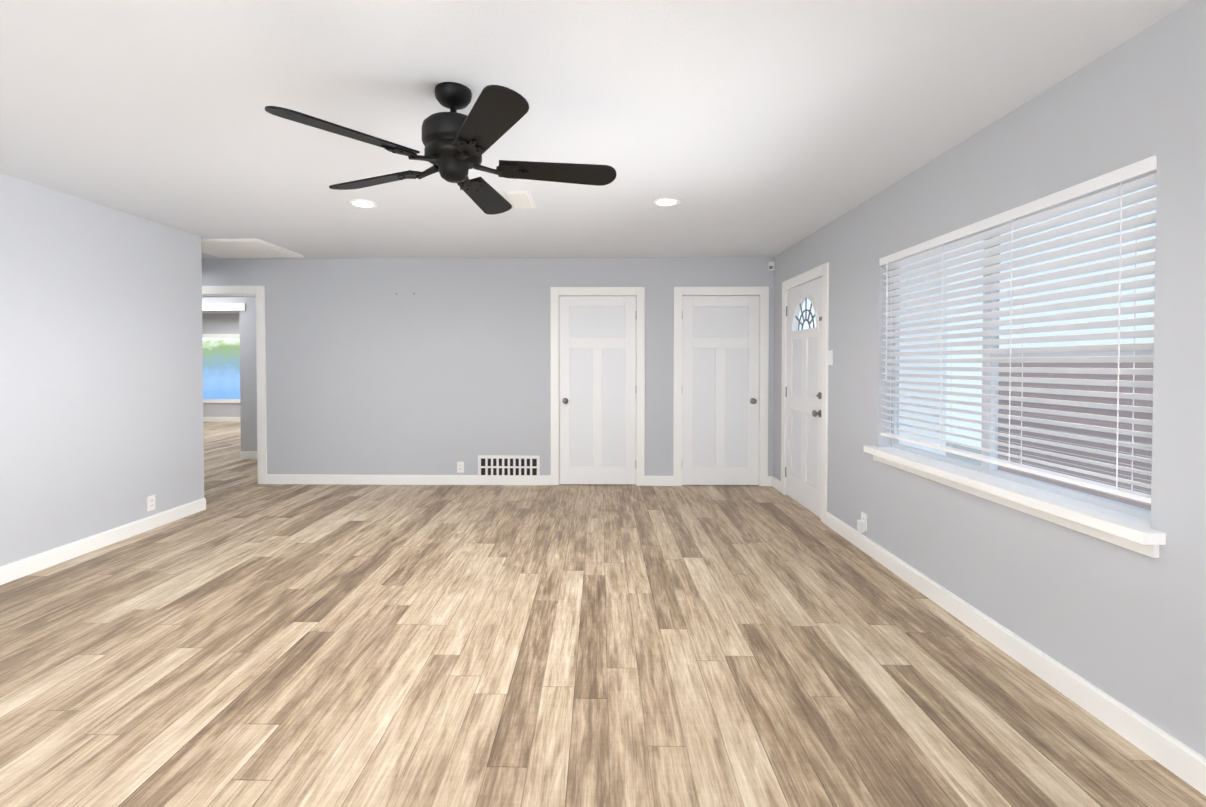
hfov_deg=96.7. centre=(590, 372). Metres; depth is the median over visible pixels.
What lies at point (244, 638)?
floor
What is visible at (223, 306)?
door frame
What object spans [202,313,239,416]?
wall
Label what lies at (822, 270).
door frame
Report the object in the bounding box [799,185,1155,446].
sky
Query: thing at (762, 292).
door frame
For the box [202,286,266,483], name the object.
door frame
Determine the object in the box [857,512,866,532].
outlet
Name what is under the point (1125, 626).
wall
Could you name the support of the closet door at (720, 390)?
in the wall at (444, 369)
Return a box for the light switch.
[828,350,832,364]
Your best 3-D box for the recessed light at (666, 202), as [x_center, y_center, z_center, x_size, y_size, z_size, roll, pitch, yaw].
[0.533,-1.188,3.747,0.196,0.009,0.196,0,1,1]
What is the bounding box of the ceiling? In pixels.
[0,0,1191,312]
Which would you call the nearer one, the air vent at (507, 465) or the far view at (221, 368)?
the air vent at (507, 465)
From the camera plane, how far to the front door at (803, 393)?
4.86 m
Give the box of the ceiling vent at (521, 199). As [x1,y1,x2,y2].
[505,191,535,208]
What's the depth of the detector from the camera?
5.64 m
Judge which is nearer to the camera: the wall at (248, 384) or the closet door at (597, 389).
the closet door at (597, 389)
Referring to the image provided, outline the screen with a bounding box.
[997,363,1152,509]
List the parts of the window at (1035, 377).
aluminum window frame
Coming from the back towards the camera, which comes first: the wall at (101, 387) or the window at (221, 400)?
the window at (221, 400)
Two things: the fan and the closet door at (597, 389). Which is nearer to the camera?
the fan
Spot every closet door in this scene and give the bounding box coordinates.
[559,296,635,484]
[682,296,758,484]
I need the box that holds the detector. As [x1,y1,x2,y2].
[768,261,774,270]
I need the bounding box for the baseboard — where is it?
[0,417,1205,795]
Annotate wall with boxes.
[0,172,203,566]
[202,257,773,475]
[202,297,256,450]
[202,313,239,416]
[773,0,1205,757]
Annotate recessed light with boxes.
[348,199,377,207]
[652,197,680,206]
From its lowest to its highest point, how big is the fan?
0.410 m
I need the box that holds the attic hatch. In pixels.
[201,238,302,257]
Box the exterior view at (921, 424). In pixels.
[899,252,947,455]
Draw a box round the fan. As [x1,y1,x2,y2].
[265,82,615,214]
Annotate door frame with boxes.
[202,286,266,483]
[202,303,245,310]
[550,287,644,485]
[673,286,768,485]
[781,262,828,523]
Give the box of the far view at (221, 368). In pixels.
[202,338,239,398]
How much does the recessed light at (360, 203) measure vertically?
0.009 m
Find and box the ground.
[946,442,980,464]
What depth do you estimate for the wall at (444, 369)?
5.78 m
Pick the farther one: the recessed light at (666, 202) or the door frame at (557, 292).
the door frame at (557, 292)
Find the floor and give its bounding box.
[0,422,1205,806]
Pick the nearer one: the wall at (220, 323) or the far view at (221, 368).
the wall at (220, 323)
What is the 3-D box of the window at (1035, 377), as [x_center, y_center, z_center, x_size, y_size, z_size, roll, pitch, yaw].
[1.992,-0.111,2.666,0.040,1.250,1.760,0,1,1]
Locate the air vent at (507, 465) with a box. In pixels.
[478,455,539,476]
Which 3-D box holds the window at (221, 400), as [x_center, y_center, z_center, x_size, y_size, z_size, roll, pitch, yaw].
[-7.774,-0.086,12.082,3.600,1.560,0.030,0,1,1]
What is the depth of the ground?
9.29 m
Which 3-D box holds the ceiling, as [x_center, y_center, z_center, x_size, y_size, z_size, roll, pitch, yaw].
[-3.836,-1.252,4.900,12.750,0.080,16.600,0,1,1]
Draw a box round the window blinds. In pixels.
[879,155,1156,503]
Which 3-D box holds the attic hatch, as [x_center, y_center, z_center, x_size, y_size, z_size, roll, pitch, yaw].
[-3.444,-1.203,5.234,0.880,0.028,0.760,0,1,1]
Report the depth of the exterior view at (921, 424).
4.06 m
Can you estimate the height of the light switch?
0.116 m
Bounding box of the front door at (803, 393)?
[785,277,821,517]
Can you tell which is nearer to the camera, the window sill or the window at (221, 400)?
the window sill
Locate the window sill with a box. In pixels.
[864,446,1165,557]
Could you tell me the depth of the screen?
5.69 m
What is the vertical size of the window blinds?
1.164 m
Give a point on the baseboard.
(1182, 761)
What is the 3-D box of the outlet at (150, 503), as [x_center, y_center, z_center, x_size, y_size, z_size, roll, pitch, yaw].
[-3.470,1.034,4.240,0.008,0.116,0.072,0,1,1]
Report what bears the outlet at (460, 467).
attached to the wall at (444, 369)
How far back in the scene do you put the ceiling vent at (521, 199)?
3.65 m
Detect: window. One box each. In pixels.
[202,334,239,402]
[892,185,1155,520]
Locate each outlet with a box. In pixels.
[147,495,154,511]
[457,462,463,472]
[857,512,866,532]

